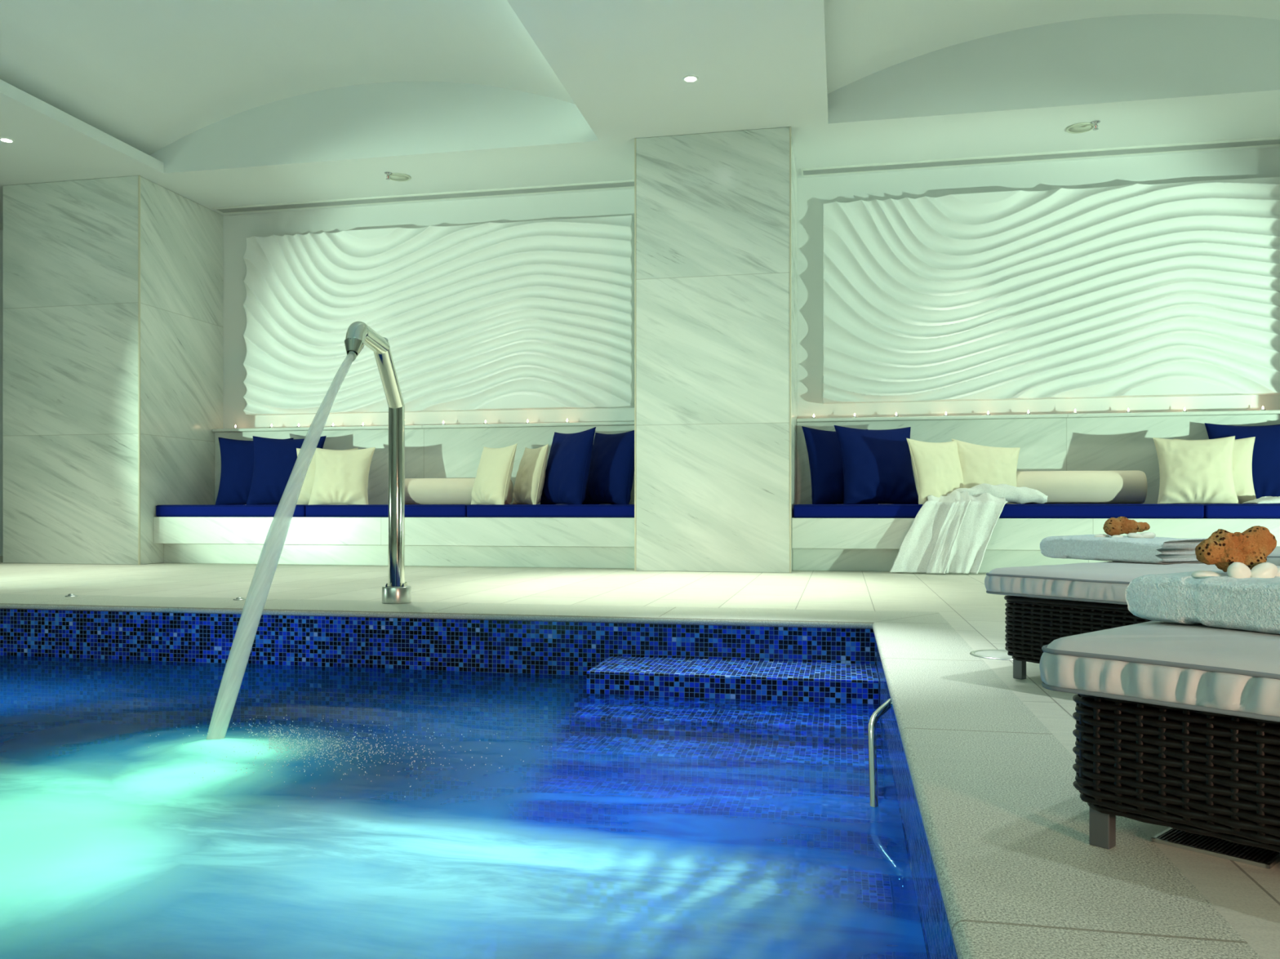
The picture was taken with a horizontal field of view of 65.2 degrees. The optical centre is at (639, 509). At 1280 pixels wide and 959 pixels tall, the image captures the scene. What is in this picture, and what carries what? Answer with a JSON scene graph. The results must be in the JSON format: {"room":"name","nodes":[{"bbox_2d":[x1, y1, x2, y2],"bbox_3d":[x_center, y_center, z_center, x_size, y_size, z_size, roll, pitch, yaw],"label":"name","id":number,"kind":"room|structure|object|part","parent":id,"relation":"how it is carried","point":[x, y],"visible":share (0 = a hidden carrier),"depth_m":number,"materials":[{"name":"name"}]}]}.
{"room":"indoor spa pool","nodes":[
{"label":"indoor spa pool","id":0,"kind":"room"},
{"bbox_2d":[3,175,222,564],"bbox_3d":[-5.064,-1.244,9.718,1.429,3.489,1.249,0,0,11],"label":"pillar","id":1,"kind":"structure","parent":0,"point":[70,247],"depth_m":9.14,"materials":[{"name":"stone"}]},
{"bbox_2d":[137,175,140,564],"bbox_3d":[-4.486,-1.244,8.969,0.014,3.488,0.018,0,0,11],"label":"trim","id":2,"kind":"structure","parent":1,"relation":"attached to","point":[139,176],"depth_m":8.96,"materials":[{"name":"white stone"}]},
{"bbox_2d":[0,0,1279,229],"bbox_3d":[-1.045,-3.307,2.404,21.000,0.634,14.300,0,0,11],"label":"ceiling","id":3,"kind":"structure","parent":0,"point":[212,104],"depth_m":7.59,"materials":[{"name":"paint"}]},
{"bbox_2d":[0,137,14,142],"bbox_3d":[-5.129,-2.986,8.104,0.112,0.007,0.112,0,0,11],"label":"recessed light","id":4,"kind":"object","parent":3,"relation":"in","point":[5,140],"visible":1,"depth_m":8.10,"materials":[{"name":"white ceramic"}]},
{"bbox_2d":[384,171,391,179],"bbox_3d":[-2.240,-2.960,8.899,0.068,0.058,0.068,0,0,11],"label":"sprinkler","id":5,"kind":"object","parent":3,"relation":"attached to","point":[388,173],"visible":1,"depth_m":8.89,"materials":[{"name":"silver metal"}]},
{"bbox_2d":[386,173,411,181],"bbox_3d":[-2.167,-2.985,9.006,0.210,0.009,0.210,0,0,11],"label":"ceiling speaker","id":6,"kind":"object","parent":3,"relation":"attached to","point":[393,176],"visible":0.96,"depth_m":9.01},
{"bbox_2d":[213,179,634,213],"bbox_3d":[-2.029,-2.982,9.565,4.464,0.013,0.174,0,0,11],"label":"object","id":7,"kind":"object","parent":3,"relation":"in","point":[628,183],"visible":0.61,"depth_m":9.54,"materials":[{"name":"white metal"}]},
{"bbox_2d":[682,75,698,82],"bbox_3d":[0.351,-2.986,6.948,0.112,0.007,0.112,0,0,11],"label":"recessed light","id":8,"kind":"object","parent":3,"relation":"in","point":[688,78],"visible":1,"depth_m":6.94,"materials":[{"name":"white ceramic"}]},
{"bbox_2d":[800,136,1279,176],"bbox_3d":[3.618,-2.982,8.426,4.464,0.013,0.174,0,0,11],"label":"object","id":9,"kind":"object","parent":3,"relation":"in","point":[1266,141],"visible":1,"depth_m":8.45,"materials":[{"name":"white metal"}]},
{"bbox_2d":[1065,122,1093,133],"bbox_3d":[3.449,-2.985,7.843,0.210,0.009,0.210,0,0,11],"label":"ceiling speaker","id":10,"kind":"object","parent":3,"relation":"attached to","point":[1081,127],"visible":0.98,"depth_m":7.83},
{"bbox_2d":[1090,120,1100,130],"bbox_3d":[3.518,-2.960,7.727,0.068,0.058,0.068,0,0,11],"label":"sprinkler","id":11,"kind":"object","parent":3,"relation":"attached to","point":[1095,122],"visible":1,"depth_m":7.72,"materials":[{"name":"silver metal"}]},
{"bbox_2d":[0,555,1279,958],"bbox_3d":[-1.045,0.600,2.404,21.000,0.200,14.300,0,0,11],"label":"floor","id":12,"kind":"structure","parent":0,"point":[1247,896],"depth_m":5.96,"materials":[{"name":"stone"}]},
{"bbox_2d":[153,421,634,568],"bbox_3d":[-2.120,-0.150,9.220,4.535,1.300,1.058,0,0,11],"label":"bench","id":13,"kind":"object","parent":12,"relation":"on","point":[449,451],"visible":0.54,"depth_m":8.97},
{"bbox_2d":[155,504,306,516],"bbox_3d":[-3.621,0.015,9.432,1.495,0.109,0.863,0,0,11],"label":"seat cushion","id":14,"kind":"object","parent":13,"relation":"on","point":[238,510],"visible":0.69,"depth_m":9.02,"materials":[{"name":"blue fabric"}]},
{"bbox_2d":[214,437,293,505],"bbox_3d":[-3.749,-0.355,9.724,0.713,0.690,0.286,0,0,-4],"label":"throw pillow","id":15,"kind":"object","parent":14,"relation":"on","point":[237,456],"visible":0.34,"depth_m":9.62,"materials":[{"name":"blue fabric"}]},
{"bbox_2d":[246,435,326,505],"bbox_3d":[-3.332,-0.353,9.412,0.706,0.685,0.292,0,0,1],"label":"throw pillow","id":16,"kind":"object","parent":14,"relation":"on","point":[274,460],"visible":0.53,"depth_m":9.33,"materials":[{"name":"blue fabric"}]},
{"bbox_2d":[305,504,470,517],"bbox_3d":[-2.146,0.015,9.135,1.505,0.109,0.863,0,0,11],"label":"seat cushion","id":17,"kind":"object","parent":13,"relation":"on","point":[317,510],"visible":0.66,"depth_m":8.72,"materials":[{"name":"blue fabric"}]},
{"bbox_2d":[296,448,358,505],"bbox_3d":[-2.897,-0.287,9.194,0.571,0.554,0.235,0,0,-1],"label":"throw pillow","id":18,"kind":"object","parent":17,"relation":"on","point":[304,495],"visible":0.19,"depth_m":9.11,"materials":[{"name":"beige fabric"}]},
{"bbox_2d":[307,447,375,505],"bbox_3d":[-2.684,-0.285,8.987,0.576,0.549,0.247,0,0,4],"label":"throw pillow","id":19,"kind":"object","parent":17,"relation":"on","point":[341,477],"visible":0.97,"depth_m":8.92,"materials":[{"name":"beige fabric"}]},
{"bbox_2d":[404,478,513,504],"bbox_3d":[-1.722,-0.160,9.264,1.080,0.252,0.252,0,0,11],"label":"bolster","id":20,"kind":"object","parent":17,"relation":"on","point":[417,491],"visible":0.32,"depth_m":9.18,"materials":[{"name":"beige fabric"}]},
{"bbox_3d":[-2.135,0.194,9.147,4.535,0.243,0.909,0,0,11],"label":"seat","id":21,"kind":"part","parent":13,"relation":"part of","materials":[{"name":"stone"}]},
{"bbox_3d":[-2.030,-0.228,9.666,4.535,1.084,0.148,0,0,11],"label":"backrest","id":22,"kind":"part","parent":13,"relation":"part of","materials":[{"name":"stone"}]},
{"bbox_2d":[466,504,634,517],"bbox_3d":[-0.663,0.015,8.836,1.510,0.109,0.863,0,0,11],"label":"seat cushion","id":23,"kind":"object","parent":13,"relation":"on","point":[473,510],"visible":0.8,"depth_m":8.42,"materials":[{"name":"blue fabric"}]},
{"bbox_2d":[471,443,517,504],"bbox_3d":[-1.296,-0.287,8.780,0.244,0.554,0.579,0,0,-43],"label":"throw pillow","id":24,"kind":"object","parent":23,"relation":"on","point":[491,484],"visible":0.95,"depth_m":8.64,"materials":[{"name":"beige fabric"}]},
{"bbox_2d":[512,444,548,504],"bbox_3d":[-0.986,-0.289,8.947,0.228,0.558,0.570,0,0,-27],"label":"throw pillow","id":25,"kind":"object","parent":23,"relation":"on","point":[531,474],"visible":0.93,"depth_m":8.77,"materials":[{"name":"beige fabric"}]},
{"bbox_2d":[540,426,595,504],"bbox_3d":[-0.646,-0.355,8.772,0.281,0.690,0.708,0,0,-36],"label":"throw pillow","id":26,"kind":"object","parent":23,"relation":"on","point":[569,460],"visible":0.93,"depth_m":8.59,"materials":[{"name":"blue fabric"}]},
{"bbox_2d":[582,430,634,504],"bbox_3d":[-0.265,-0.355,8.839,0.281,0.690,0.708,0,0,-35],"label":"throw pillow","id":27,"kind":"object","parent":23,"relation":"on","point":[611,471],"visible":0.84,"depth_m":8.68,"materials":[{"name":"blue fabric"}]},
{"bbox_2d":[0,608,958,958],"bbox_3d":[-3.805,1.140,3.522,9.148,1.220,3.700,0,0,11],"label":"swimming pool","id":28,"kind":"object","parent":12,"relation":"in","point":[513,680],"visible":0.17,"depth_m":4.87,"materials":[{"name":"blue glass"}]},
{"bbox_2d":[0,710,906,958],"bbox_3d":[-3.805,0.761,3.522,9.144,0.055,3.696,0,0,11],"label":"pool water","id":29,"kind":"object","parent":28,"relation":"in","point":[95,821],"visible":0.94,"depth_m":2.27,"materials":[{"name":"blue liquid"}]},
{"bbox_2d":[147,711,542,812],"bbox_3d":[-1.010,0.714,3.178,1.358,0.111,0.933,0,0,33],"label":"droplet","id":30,"kind":"object","parent":29,"relation":"on","point":[306,741],"visible":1,"depth_m":3.12,"materials":[{"name":"liquid"}]},
{"bbox_2d":[0,594,1262,958],"bbox_3d":[-3.781,0.516,3.614,9.758,0.032,4.490,0,0,11],"label":"pool deck","id":31,"kind":"structure","parent":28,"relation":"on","point":[1020,876],"depth_m":1.72,"materials":[{"name":"tile"}]},
{"bbox_2d":[64,593,78,596],"bbox_3d":[-3.252,0.492,5.726,0.068,0.016,0.068,0,0,11],"label":"button","id":32,"kind":"object","parent":31,"relation":"on","point":[70,594],"visible":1,"depth_m":5.71,"materials":[{"name":"metal"}]},
{"bbox_2d":[233,596,246,599],"bbox_3d":[-2.204,0.492,5.511,0.068,0.016,0.068,0,0,11],"label":"button","id":33,"kind":"object","parent":31,"relation":"on","point":[238,597],"visible":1,"depth_m":5.50,"materials":[{"name":"metal"}]},
{"bbox_2d":[344,320,411,604],"bbox_3d":[-1.298,-0.193,5.006,0.153,1.385,0.824,0,0,0],"label":"spout","id":34,"kind":"object","parent":31,"relation":"on","point":[358,335],"visible":0.99,"depth_m":5.30,"materials":[{"name":"metal"}]},
{"bbox_2d":[206,351,353,739],"bbox_3d":[-1.355,0.044,3.909,0.069,1.541,1.433,0,0,2],"label":"water jet","id":35,"kind":"object","parent":34,"relation":"attached to","point":[267,564],"visible":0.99,"depth_m":3.61,"materials":[{"name":"liquid"}]},
{"bbox_3d":[-1.299,-0.070,5.342,0.085,0.961,0.085,0,0,11],"label":"post","id":36,"kind":"part","parent":34,"relation":"part of","materials":[{"name":"metal"}]},
{"bbox_2d":[497,656,893,958],"bbox_3d":[0.296,1.218,3.780,1.206,1.065,1.568,0,0,11],"label":"steps","id":37,"kind":"structure","parent":28,"relation":"on","point":[774,755],"depth_m":3.52,"materials":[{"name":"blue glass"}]},
{"bbox_2d":[867,697,904,889],"bbox_3d":[0.657,0.729,2.683,0.085,0.394,0.532,0,0,11],"label":"grab rail","id":38,"kind":"object","parent":28,"relation":"attached to","point":[877,842],"visible":0.92,"depth_m":2.65,"materials":[{"name":"metal"}]},
{"bbox_2d":[969,649,1013,660],"bbox_3d":[1.246,0.498,3.421,0.228,0.004,0.228,0,0,11],"label":"lid","id":39,"kind":"object","parent":12,"relation":"on","point":[988,654],"visible":0.55,"depth_m":3.43,"materials":[{"name":"metal"}]},
{"bbox_3d":[1.246,0.498,3.421,0.194,0.002,0.194,0,0,11],"label":"lid","id":40,"kind":"part","parent":39,"relation":"part of","materials":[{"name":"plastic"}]},
{"bbox_2d":[791,410,1279,573],"bbox_3d":[3.545,-0.150,8.078,4.541,1.300,1.058,0,0,11],"label":"bench","id":41,"kind":"object","parent":12,"relation":"on","point":[1096,442],"visible":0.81,"depth_m":8.27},
{"bbox_2d":[793,504,923,518],"bbox_3d":[2.053,0.015,8.288,1.513,0.109,0.863,0,0,11],"label":"seat cushion","id":42,"kind":"object","parent":41,"relation":"on","point":[868,511],"visible":0.65,"depth_m":7.92,"materials":[{"name":"blue fabric"}]},
{"bbox_2d":[801,426,878,504],"bbox_3d":[1.720,-0.355,8.541,0.713,0.690,0.284,0,0,-30],"label":"throw pillow","id":43,"kind":"object","parent":42,"relation":"on","point":[825,461],"visible":0.45,"depth_m":8.39,"materials":[{"name":"blue fabric"}]},
{"bbox_2d":[834,425,918,504],"bbox_3d":[1.973,-0.353,8.281,0.706,0.685,0.292,0,0,-15],"label":"throw pillow","id":44,"kind":"object","parent":42,"relation":"on","point":[877,468],"visible":0.95,"depth_m":8.20,"materials":[{"name":"blue fabric"}]},
{"bbox_2d":[906,438,963,504],"bbox_3d":[2.403,-0.287,8.037,0.570,0.554,0.237,0,0,-31],"label":"throw pillow","id":45,"kind":"object","parent":42,"relation":"on","point":[937,470],"visible":0.8,"depth_m":7.94,"materials":[{"name":"beige fabric"}]},
{"bbox_2d":[889,484,1047,573],"bbox_3d":[2.553,0.146,7.807,1.196,0.691,0.559,0,0,11],"label":"towel","id":46,"kind":"object","parent":42,"relation":"on","point":[952,533],"visible":0.98,"depth_m":7.68,"materials":[{"name":"white fabric"}]},
{"bbox_3d":[2.285,0.172,7.881,0.652,0.641,0.476,0,0,11],"label":"panel","id":47,"kind":"part","parent":46,"relation":"part of","materials":[{"name":"white fabric"}]},
{"bbox_3d":[2.604,0.172,7.818,0.474,0.640,0.519,0,0,11],"label":"panel","id":48,"kind":"part","parent":46,"relation":"part of","materials":[{"name":"white fabric"}]},
{"bbox_3d":[3.530,0.194,8.005,4.541,0.243,0.909,0,0,11],"label":"seat","id":49,"kind":"part","parent":41,"relation":"part of","materials":[{"name":"stone"}]},
{"bbox_3d":[3.635,-0.228,8.524,4.541,1.084,0.148,0,0,11],"label":"backrest","id":50,"kind":"part","parent":41,"relation":"part of","materials":[{"name":"stone"}]},
{"bbox_2d":[999,503,1204,518],"bbox_3d":[3.535,0.015,7.989,1.501,0.109,0.863,0,0,11],"label":"seat cushion","id":51,"kind":"object","parent":41,"relation":"on","point":[1133,510],"visible":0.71,"depth_m":7.56,"materials":[{"name":"blue fabric"}]},
{"bbox_2d":[951,438,1020,504],"bbox_3d":[2.820,-0.279,8.152,0.640,0.606,0.267,0,0,-1],"label":"throw pillow","id":52,"kind":"object","parent":51,"relation":"on","point":[980,464],"visible":0.62,"depth_m":8.12,"materials":[{"name":"beige fabric"}]},
{"bbox_2d":[1016,470,1147,504],"bbox_3d":[3.489,-0.173,8.192,1.160,0.279,0.279,0,0,11],"label":"bolster","id":53,"kind":"object","parent":51,"relation":"on","point":[1060,487],"visible":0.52,"depth_m":8.05,"materials":[{"name":"beige fabric"}]},
{"bbox_2d":[1202,503,1279,518],"bbox_3d":[5.012,0.015,7.691,1.501,0.109,0.863,0,0,11],"label":"seat cushion","id":54,"kind":"object","parent":41,"relation":"on","point":[1212,510],"visible":0.59,"depth_m":7.37,"materials":[{"name":"blue fabric"}]},
{"bbox_2d":[1152,435,1239,504],"bbox_3d":[4.275,-0.286,7.696,0.571,0.551,0.240,0,0,17],"label":"throw pillow","id":55,"kind":"object","parent":54,"relation":"on","point":[1200,472],"visible":0.89,"depth_m":7.64,"materials":[{"name":"beige fabric"}]},
{"bbox_2d":[1173,436,1256,503],"bbox_3d":[4.524,-0.288,7.872,0.570,0.556,0.233,0,0,21],"label":"throw pillow","id":56,"kind":"object","parent":54,"relation":"on","point":[1242,451],"visible":0.23,"depth_m":7.76,"materials":[{"name":"beige fabric"}]},
{"bbox_2d":[1204,422,1279,498],"bbox_3d":[4.913,-0.355,7.976,0.709,0.690,0.284,0,0,17],"label":"throw pillow","id":57,"kind":"object","parent":54,"relation":"on","point":[1266,449],"visible":0.48,"depth_m":7.89,"materials":[{"name":"blue fabric"}]},
{"bbox_2d":[1241,496,1279,503],"bbox_3d":[4.814,-0.068,7.527,0.420,0.059,0.300,0,0,11],"label":"hand towel","id":58,"kind":"object","parent":54,"relation":"on","point":[1264,500],"visible":0.98,"depth_m":7.45,"materials":[{"name":"white fabric"}]},
{"bbox_2d":[984,561,1279,679],"bbox_3d":[1.877,0.332,2.380,0.820,0.336,1.920,0,0,-36],"label":"sun lounger","id":59,"kind":"object","parent":12,"relation":"on","point":[1046,604],"visible":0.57,"depth_m":2.79,"materials":[{"name":"black wicker"}]},
{"bbox_3d":[1.119,0.463,2.950,0.024,0.075,0.030,0,0,-36],"label":"leg","id":60,"kind":"part","parent":59,"relation":"part of","materials":[{"name":"grey metal"}]},
{"bbox_3d":[1.877,0.349,2.380,0.681,0.190,1.887,0,0,-36],"label":"wicker frame","id":61,"kind":"part","parent":59,"relation":"part of","materials":[{"name":"black wicker"}]},
{"bbox_2d":[1040,534,1206,564],"bbox_3d":[1.595,0.127,3.252,0.306,0.081,0.476,0,0,-25],"label":"folded towel","id":62,"kind":"object","parent":59,"relation":"on","point":[1156,550],"visible":0.84,"depth_m":3.12,"materials":[{"name":"white fabric"}]},
{"bbox_2d":[1093,533,1109,537],"bbox_3d":[1.504,0.089,3.262,0.048,0.016,0.033,0,0,0],"label":"pebble","id":63,"kind":"object","parent":62,"relation":"on","point":[1098,535],"visible":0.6,"depth_m":3.25,"materials":[{"name":"white stone"}]},
{"bbox_2d":[1102,516,1150,536],"bbox_3d":[1.582,0.057,3.252,0.148,0.066,0.060,0,0,0],"label":"sea sponge","id":64,"kind":"object","parent":62,"relation":"on","point":[1121,525],"visible":0.89,"depth_m":3.23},
{"bbox_2d":[1126,533,1143,537],"bbox_3d":[1.571,0.087,3.177,0.050,0.022,0.042,0,0,-34],"label":"pebble","id":65,"kind":"object","parent":62,"relation":"on","point":[1130,535],"visible":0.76,"depth_m":3.16,"materials":[{"name":"white stone"}]},
{"bbox_2d":[1140,532,1155,537],"bbox_3d":[1.621,0.086,3.202,0.051,0.024,0.040,0,0,18],"label":"pebble","id":66,"kind":"object","parent":62,"relation":"on","point":[1146,535],"visible":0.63,"depth_m":3.19,"materials":[{"name":"white stone"}]},
{"bbox_3d":[1.877,0.206,2.380,0.820,0.084,1.920,0,0,-36],"label":"mattress","id":67,"kind":"part","parent":59,"relation":"part of","materials":[{"name":"white fabric"}]},
{"bbox_2d":[1039,621,1279,853],"bbox_3d":[1.501,0.338,0.999,0.820,0.323,1.920,0,0,-42],"label":"sun lounger","id":68,"kind":"object","parent":12,"relation":"on","point":[1177,726],"visible":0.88,"depth_m":1.35,"materials":[{"name":"black wicker"}]},
{"bbox_3d":[0.687,0.463,1.486,0.024,0.075,0.030,0,0,-42],"label":"leg","id":69,"kind":"part","parent":68,"relation":"part of","materials":[{"name":"grey metal"}]},
{"bbox_3d":[1.501,0.219,0.999,0.820,0.084,1.920,0,0,-42],"label":"mattress","id":70,"kind":"part","parent":68,"relation":"part of","materials":[{"name":"white fabric"}]},
{"bbox_3d":[1.501,0.349,0.999,0.681,0.190,1.887,0,0,-42],"label":"wicker frame","id":71,"kind":"part","parent":68,"relation":"part of","materials":[{"name":"black wicker"}]},
{"bbox_2d":[1124,570,1279,634],"bbox_3d":[1.026,0.140,1.474,0.306,0.081,0.477,0,0,-27],"label":"folded towel","id":72,"kind":"object","parent":68,"relation":"on","point":[1248,604],"visible":0.88,"depth_m":1.50,"materials":[{"name":"fabric"}]},
{"bbox_2d":[1191,570,1221,578],"bbox_3d":[0.877,0.103,1.550,0.047,0.016,0.033,0,0,2],"label":"pebble","id":73,"kind":"object","parent":72,"relation":"on","point":[1198,574],"visible":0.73,"depth_m":1.54,"materials":[{"name":"white stone"}]},
{"bbox_2d":[1195,525,1276,572],"bbox_3d":[0.929,0.062,1.562,0.120,0.072,0.059,0,0,0],"label":"sea sponge","id":74,"kind":"object","parent":72,"relation":"on","point":[1251,548],"visible":0.9,"depth_m":1.54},
{"bbox_2d":[1226,562,1251,578],"bbox_3d":[0.911,0.097,1.522,0.036,0.032,0.024,0,0,-10],"label":"pebble","id":75,"kind":"object","parent":72,"relation":"on","point":[1235,570],"visible":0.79,"depth_m":1.51,"materials":[{"name":"white stone"}]},
{"bbox_2d":[1250,562,1277,577],"bbox_3d":[0.949,0.097,1.524,0.042,0.032,0.026,0,0,0],"label":"pebble","id":76,"kind":"object","parent":72,"relation":"on","point":[1264,570],"visible":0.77,"depth_m":1.51,"materials":[{"name":"white stone"}]},
{"bbox_2d":[1275,568,1279,576],"bbox_3d":[0.988,0.101,1.547,0.045,0.020,0.030,0,0,-6],"label":"pebble","id":77,"kind":"object","parent":72,"relation":"on","point":[1278,569],"visible":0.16,"depth_m":1.53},
{"bbox_2d":[1151,827,1279,869],"bbox_3d":[0.866,0.497,1.488,0.126,0.006,0.156,0,0,-43],"label":"floor grate","id":78,"kind":"object","parent":12,"relation":"on","point":[1210,846],"visible":0.68,"depth_m":1.46,"materials":[{"name":"metal"}]},
{"bbox_2d":[1266,546,1279,566],"bbox_3d":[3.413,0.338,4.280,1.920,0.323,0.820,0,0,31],"label":"folded towel","id":79,"kind":"object","parent":12,"relation":"on","point":[1273,557],"visible":0.04,"depth_m":4.25,"materials":[{"name":"white fabric"}]},
{"bbox_2d":[0,146,1279,555],"bbox_3d":[0.354,-1.600,9.339,21.000,4.200,0.150,0,0,11],"label":"wall","id":80,"kind":"structure","parent":0,"point":[812,192],"depth_m":9.03,"materials":[{"name":"white paint"}]},
{"bbox_2d":[243,214,634,415],"bbox_3d":[-2.006,-1.831,9.662,3.950,1.771,0.149,0,0,11],"label":"relief panel","id":81,"kind":"object","parent":80,"relation":"attached to","point":[531,314],"visible":0.96,"depth_m":9.59,"materials":[{"name":"white paint"}]},
{"bbox_2d":[822,176,1279,404],"bbox_3d":[3.569,-1.831,8.537,3.950,1.771,0.149,0,0,11],"label":"relief panel","id":82,"kind":"object","parent":80,"relation":"attached to","point":[1137,290],"visible":1,"depth_m":8.51,"materials":[{"name":"white paint"}]},
{"bbox_2d":[635,126,797,573],"bbox_3d":[0.692,-1.244,8.557,1.237,3.489,1.249,0,0,11],"label":"pillar","id":83,"kind":"structure","parent":0,"point":[713,209],"depth_m":7.95,"materials":[{"name":"stone"}]},
{"bbox_2d":[634,137,635,571],"bbox_3d":[-0.037,-1.244,8.072,0.014,3.488,0.018,0,0,11],"label":"trim","id":84,"kind":"structure","parent":83,"relation":"attached to","point":[634,138],"depth_m":8.06,"materials":[{"name":"white stone"}]},
{"bbox_2d":[789,126,791,573],"bbox_3d":[1.176,-1.244,7.827,0.014,3.488,0.018,0,0,11],"label":"trim","id":85,"kind":"structure","parent":83,"relation":"attached to","point":[789,126],"depth_m":7.82,"materials":[{"name":"white stone"}]}
]}

